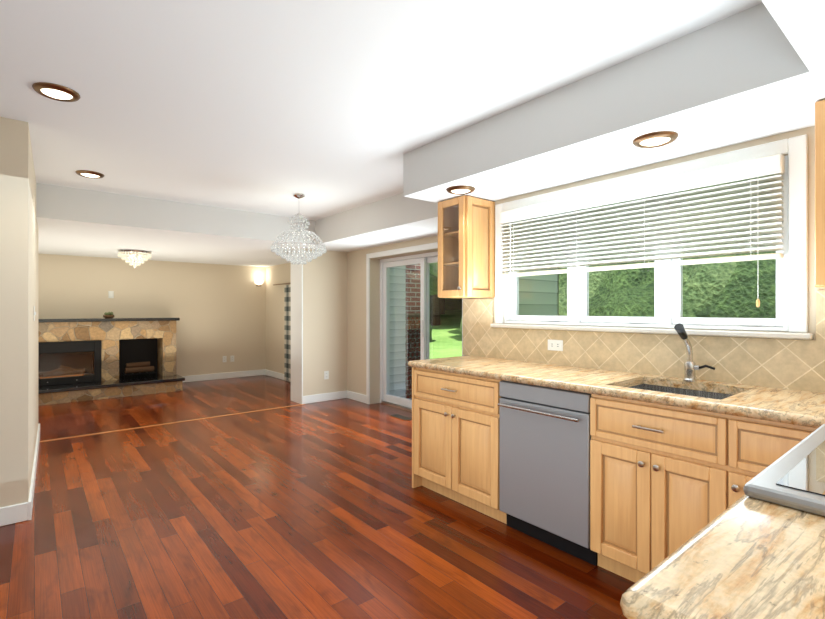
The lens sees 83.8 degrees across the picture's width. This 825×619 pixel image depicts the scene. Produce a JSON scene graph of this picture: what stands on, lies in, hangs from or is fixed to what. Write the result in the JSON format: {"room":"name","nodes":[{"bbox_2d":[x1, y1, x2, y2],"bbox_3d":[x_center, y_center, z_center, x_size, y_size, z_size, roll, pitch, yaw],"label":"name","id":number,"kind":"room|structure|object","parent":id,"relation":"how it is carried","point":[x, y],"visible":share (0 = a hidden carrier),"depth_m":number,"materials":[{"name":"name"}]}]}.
{"room":"kitchen","nodes":[
{"label":"kitchen","id":0,"kind":"room"},
{"bbox_2d":[0,117,37,506],"bbox_3d":[-4.293,0.070,2.769,3.180,2.420,2.430,0,0,-39],"label":"wall","id":1,"kind":"structure","parent":0,"point":[18,329],"depth_m":2.77,"materials":[{"name":"beige paint"}]},
{"bbox_2d":[0,499,32,525],"bbox_3d":[-3.478,1.225,1.858,2.984,0.110,0.014,0,0,-39],"label":"baseboard","id":2,"kind":"structure","parent":1,"relation":"attached to","point":[16,513],"depth_m":2.76,"materials":[{"name":"white wood"}]},
{"bbox_2d":[29,423,39,498],"bbox_3d":[-3.090,1.225,3.770,0.078,0.110,2.410,0,0,-39],"label":"baseboard","id":3,"kind":"structure","parent":1,"relation":"attached to","point":[31,495],"depth_m":3.47,"materials":[{"name":"white wood"}]},
{"bbox_2d":[38,254,265,375],"bbox_3d":[-5.112,0.070,7.287,5.650,2.420,0.150,0,0,-39],"label":"wall","id":4,"kind":"structure","parent":0,"point":[219,310],"depth_m":8.07,"materials":[{"name":"beige paint"}]},
{"bbox_2d":[108,291,113,297],"bbox_3d":[-4.844,-0.240,7.394,0.072,0.116,0.022,0,0,-39],"label":"thermostat","id":5,"kind":"object","parent":4,"relation":"attached to","point":[110,294],"visible":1,"depth_m":7.39,"materials":[{"name":"white plastic"}]},
{"bbox_2d":[182,369,264,381],"bbox_3d":[-3.530,1.225,8.480,1.650,0.110,0.014,0,0,-39],"label":"baseboard","id":6,"kind":"structure","parent":4,"relation":"attached to","point":[192,378],"depth_m":8.50,"materials":[{"name":"white wood"}]},
{"bbox_2d":[254,280,263,285],"bbox_3d":[-2.957,-0.510,8.893,0.190,0.120,0.098,0,0,-39],"label":"wall sconce","id":7,"kind":"object","parent":4,"relation":"attached to","point":[258,282],"depth_m":8.87,"materials":[{"name":"white glass"}]},
{"bbox_2d":[36,183,437,266],"bbox_3d":[-3.054,-0.985,4.900,5.500,0.310,6.150,0,0,-39],"label":"ceiling","id":8,"kind":"structure","parent":0,"point":[79,222],"depth_m":5.13,"materials":[{"name":"white paint"}]},
{"bbox_2d":[118,249,151,267],"bbox_3d":[-3.942,-0.710,6.532,0.415,0.241,0.412,0,0,-39],"label":"light","id":9,"kind":"object","parent":8,"relation":"attached to","point":[143,256],"visible":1,"depth_m":6.46,"materials":[{"name":"clear glass"}]},
{"bbox_2d":[0,375,634,618],"bbox_3d":[-2.002,1.338,2.950,6.950,0.124,10.800,0,0,-39],"label":"floor","id":10,"kind":"structure","parent":0,"point":[321,510],"depth_m":2.68,"materials":[{"name":"brown wood"}]},
{"bbox_2d":[38,312,184,405],"bbox_3d":[-4.834,0.656,6.814,2.500,1.247,0.928,0,0,-39],"label":"fireplace","id":11,"kind":"object","parent":10,"relation":"on","point":[108,355],"visible":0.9,"depth_m":6.90,"materials":[{"name":"stone"}]},
{"bbox_2d":[389,414,411,420],"bbox_3d":[-0.133,1.276,5.455,0.120,0.006,0.320,0,0,-39],"label":"floor vent","id":12,"kind":"object","parent":10,"relation":"in","point":[402,417],"visible":0.96,"depth_m":5.43,"materials":[{"name":"brown metal"}]},
{"bbox_2d":[411,366,487,514],"bbox_3d":[0.489,0.847,3.197,0.623,0.866,0.800,0,0,-39],"label":"base cabinet","id":13,"kind":"object","parent":10,"relation":"on","point":[450,407],"depth_m":3.00,"materials":[{"name":"brown wood"}]},
{"bbox_2d":[488,378,659,573],"bbox_3d":[0.923,0.847,2.667,0.623,0.866,0.694,0,0,-39],"label":"base cabinet","id":14,"kind":"object","parent":10,"relation":"on","point":[559,476],"depth_m":2.33,"materials":[{"name":"brown wood"}]},
{"bbox_2d":[497,371,645,565],"bbox_3d":[0.905,0.847,2.652,0.670,0.866,0.562,0,0,-39],"label":"dishwasher","id":15,"kind":"object","parent":14,"relation":"in","point":[544,432],"depth_m":2.44,"materials":[{"name":"silver metal"}]},
{"bbox_2d":[408,354,824,421],"bbox_3d":[0.946,0.390,2.636,0.628,0.040,2.272,0,0,-39],"label":"countertop","id":16,"kind":"structure","parent":14,"relation":"on","point":[610,383],"depth_m":2.30,"materials":[{"name":"beige stone"}]},
{"bbox_2d":[612,382,739,453],"bbox_3d":[1.270,0.494,2.215,0.449,0.193,0.524,0,0,-39],"label":"sink","id":17,"kind":"object","parent":16,"relation":"in","point":[670,425],"depth_m":2.03,"materials":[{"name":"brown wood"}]},
{"bbox_2d":[672,323,715,381],"bbox_3d":[1.418,0.220,2.313,0.187,0.300,0.149,0,0,-39],"label":"faucet","id":18,"kind":"object","parent":16,"relation":"on","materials":[{"name":"silver metal"}]},
{"bbox_2d":[704,406,824,529],"bbox_3d":[1.551,0.847,1.903,0.623,0.866,0.372,0,0,-39],"label":"base cabinet","id":19,"kind":"object","parent":10,"relation":"on","point":[742,447],"depth_m":1.76,"materials":[{"name":"brown wood"}]},
{"bbox_2d":[632,430,824,618],"bbox_3d":[1.305,0.390,1.033,2.108,0.040,0.660,0,0,-39],"label":"countertop","id":20,"kind":"structure","parent":19,"relation":"on","point":[764,558],"depth_m":0.67,"materials":[{"name":"beige stone"}]},
{"bbox_2d":[743,423,824,618],"bbox_3d":[1.123,0.356,0.949,0.780,0.028,0.540,0,0,-39],"label":"cooktop","id":21,"kind":"object","parent":20,"relation":"in","point":[795,482],"depth_m":0.91,"materials":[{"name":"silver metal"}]},
{"bbox_2d":[303,248,346,395],"bbox_3d":[-1.320,0.225,6.570,0.700,2.110,0.330,0,0,-39],"label":"wall","id":22,"kind":"structure","parent":0,"point":[325,312],"depth_m":6.44,"materials":[{"name":"beige paint"}]},
{"bbox_2d":[291,248,302,403],"bbox_3d":[-1.597,0.226,6.343,0.015,2.109,0.354,0,0,-39],"label":"trim","id":23,"kind":"structure","parent":22,"relation":"attached to","point":[296,332],"depth_m":6.30,"materials":[{"name":"white"}]},
{"bbox_2d":[302,390,346,403],"bbox_3d":[-1.217,1.225,6.433,0.714,0.110,0.022,0,0,-39],"label":"baseboard","id":24,"kind":"structure","parent":22,"relation":"attached to","point":[307,399],"depth_m":6.42,"materials":[{"name":"white wood"}]},
{"bbox_2d":[324,371,328,379],"bbox_3d":[-1.205,0.920,6.445,0.072,0.116,0.007,0,0,-39],"label":"outlet","id":25,"kind":"object","parent":22,"relation":"attached to","point":[326,374],"visible":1,"depth_m":6.44,"materials":[{"name":"white plastic"}]},
{"bbox_2d":[266,236,437,403],"bbox_3d":[-0.861,0.070,6.799,0.300,2.420,6.300,0,0,-39],"label":"wall","id":26,"kind":"structure","parent":0,"point":[356,318],"depth_m":6.47,"materials":[{"name":"beige paint"}]},
{"bbox_2d":[265,369,289,381],"bbox_3d":[-2.025,1.225,7.965,0.018,0.110,2.720,0,0,-39],"label":"baseboard","id":27,"kind":"structure","parent":26,"relation":"attached to","point":[267,372],"depth_m":8.65,"materials":[{"name":"white wood"}]},
{"bbox_2d":[284,285,290,381],"bbox_3d":[-2.152,0.410,8.055,0.056,1.680,0.420,0,0,-39],"label":"curtain","id":28,"kind":"object","parent":26,"relation":"attached to","point":[287,332],"depth_m":8.09,"materials":[{"name":"fabric"}]},
{"bbox_2d":[347,390,365,402],"bbox_3d":[-0.776,1.225,6.448,0.014,0.110,0.470,0,0,-39],"label":"baseboard","id":29,"kind":"structure","parent":26,"relation":"attached to","point":[351,395],"depth_m":6.45,"materials":[{"name":"white wood"}]},
{"bbox_2d":[366,242,463,410],"bbox_3d":[0.087,0.263,5.623,0.312,2.035,1.880,0,0,-39],"label":"sliding door","id":30,"kind":"structure","parent":26,"relation":"in","point":[423,260],"depth_m":6.02,"materials":[{"name":"white"}]},
{"bbox_2d":[0,0,762,220],"bbox_3d":[-2.002,-1.210,2.950,6.950,0.140,10.800,0,0,-39],"label":"ceiling","id":31,"kind":"structure","parent":0,"point":[326,108],"depth_m":2.27,"materials":[{"name":"white paint"}]},
{"bbox_2d":[32,82,79,101],"bbox_3d":[-1.860,-1.130,2.406,0.200,0.020,0.200,0,0,-39],"label":"recessed light","id":32,"kind":"object","parent":31,"relation":"in","point":[53,91],"visible":0.98,"depth_m":2.38,"materials":[{"name":"brown metal"}]},
{"bbox_2d":[75,170,103,178],"bbox_3d":[-2.705,-1.130,3.860,0.200,0.020,0.200,0,0,-39],"label":"recessed light","id":33,"kind":"object","parent":31,"relation":"in","point":[90,174],"visible":1,"depth_m":3.82,"materials":[{"name":"brown metal"}]},
{"bbox_2d":[270,193,326,264],"bbox_3d":[-1.129,-0.794,4.573,0.542,0.692,0.539,0,0,-39],"label":"dining chandelier","id":34,"kind":"object","parent":31,"relation":"hanging from","point":[309,255],"visible":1,"depth_m":4.51,"materials":[{"name":"clear glass"}]},
{"bbox_2d":[403,3,824,202],"bbox_3d":[0.903,-0.985,2.689,0.630,0.310,2.290,0,0,-39],"label":"soffit","id":35,"kind":"structure","parent":0,"point":[746,75],"depth_m":2.16,"materials":[{"name":"white paint"}]},
{"bbox_2d":[446,185,474,194],"bbox_3d":[0.332,-0.820,3.172,0.200,0.020,0.200,0,0,-39],"label":"recessed light","id":36,"kind":"object","parent":35,"relation":"in","point":[460,189],"visible":1,"depth_m":3.13,"materials":[{"name":"white glass"}]},
{"bbox_2d":[632,131,678,147],"bbox_3d":[1.178,-0.820,2.236,0.200,0.020,0.200,0,0,-39],"label":"recessed light","id":37,"kind":"object","parent":35,"relation":"in","point":[655,139],"visible":1,"depth_m":2.20,"materials":[{"name":"brown metal"}]},
{"bbox_2d":[464,126,824,355],"bbox_3d":[1.906,0.070,2.083,0.150,2.420,4.500,0,0,-39],"label":"wall","id":38,"kind":"structure","parent":0,"point":[810,133],"depth_m":2.21,"materials":[{"name":"beige paint"}]},
{"bbox_2d":[438,195,494,297],"bbox_3d":[0.400,-0.458,3.513,0.358,0.736,0.298,0,0,-39],"label":"upper cabinet","id":39,"kind":"object","parent":38,"relation":"attached to","point":[466,246],"visible":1,"depth_m":3.44,"materials":[{"name":"brown wood"}]},
{"bbox_2d":[462,290,824,427],"bbox_3d":[1.367,0.142,2.602,0.019,0.455,3.006,0,0,-39],"label":"backsplash","id":40,"kind":"structure","parent":38,"relation":"attached to","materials":[{"name":"tile"}]},
{"bbox_2d":[490,134,812,339],"bbox_3d":[1.254,-0.330,2.826,0.195,0.930,1.865,0,0,-39],"label":"kitchen window","id":41,"kind":"structure","parent":38,"relation":"in","point":[791,279],"depth_m":2.50,"materials":[{"name":"white wood"}]},
{"bbox_2d":[500,153,784,306],"bbox_3d":[1.192,-0.365,2.775,0.068,0.711,1.661,0,0,-39],"label":"window blinds","id":42,"kind":"object","parent":41,"relation":"attached to","point":[746,191],"visible":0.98,"depth_m":2.55,"materials":[{"name":"white plastic"}]},
{"bbox_2d":[815,100,824,287],"bbox_3d":[2.010,-0.458,1.554,0.358,0.736,0.950,0,0,-39],"label":"upper cabinet","id":43,"kind":"object","parent":38,"relation":"attached to","point":[819,194],"visible":1,"depth_m":1.81,"materials":[{"name":"brown wood"}]},
{"bbox_2d":[761,0,824,92],"bbox_3d":[0.317,-0.985,-0.607,5.720,0.310,2.060,0,0,-39],"label":"soffit","id":44,"kind":"structure","parent":0,"point":[801,24],"depth_m":1.35,"materials":[{"name":"white paint"}]},
{"label":"outside","id":45,"kind":"structure","parent":0,"visible":0},
{"bbox_2d":[390,216,775,398],"bbox_3d":[1.380,-7.888,14.075,100.000,19.664,100.000,0,0,-39],"label":"garden","id":46,"kind":"object","parent":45,"point":[601,306],"depth_m":6.73,"materials":[{"name":"green plant"}]}
]}

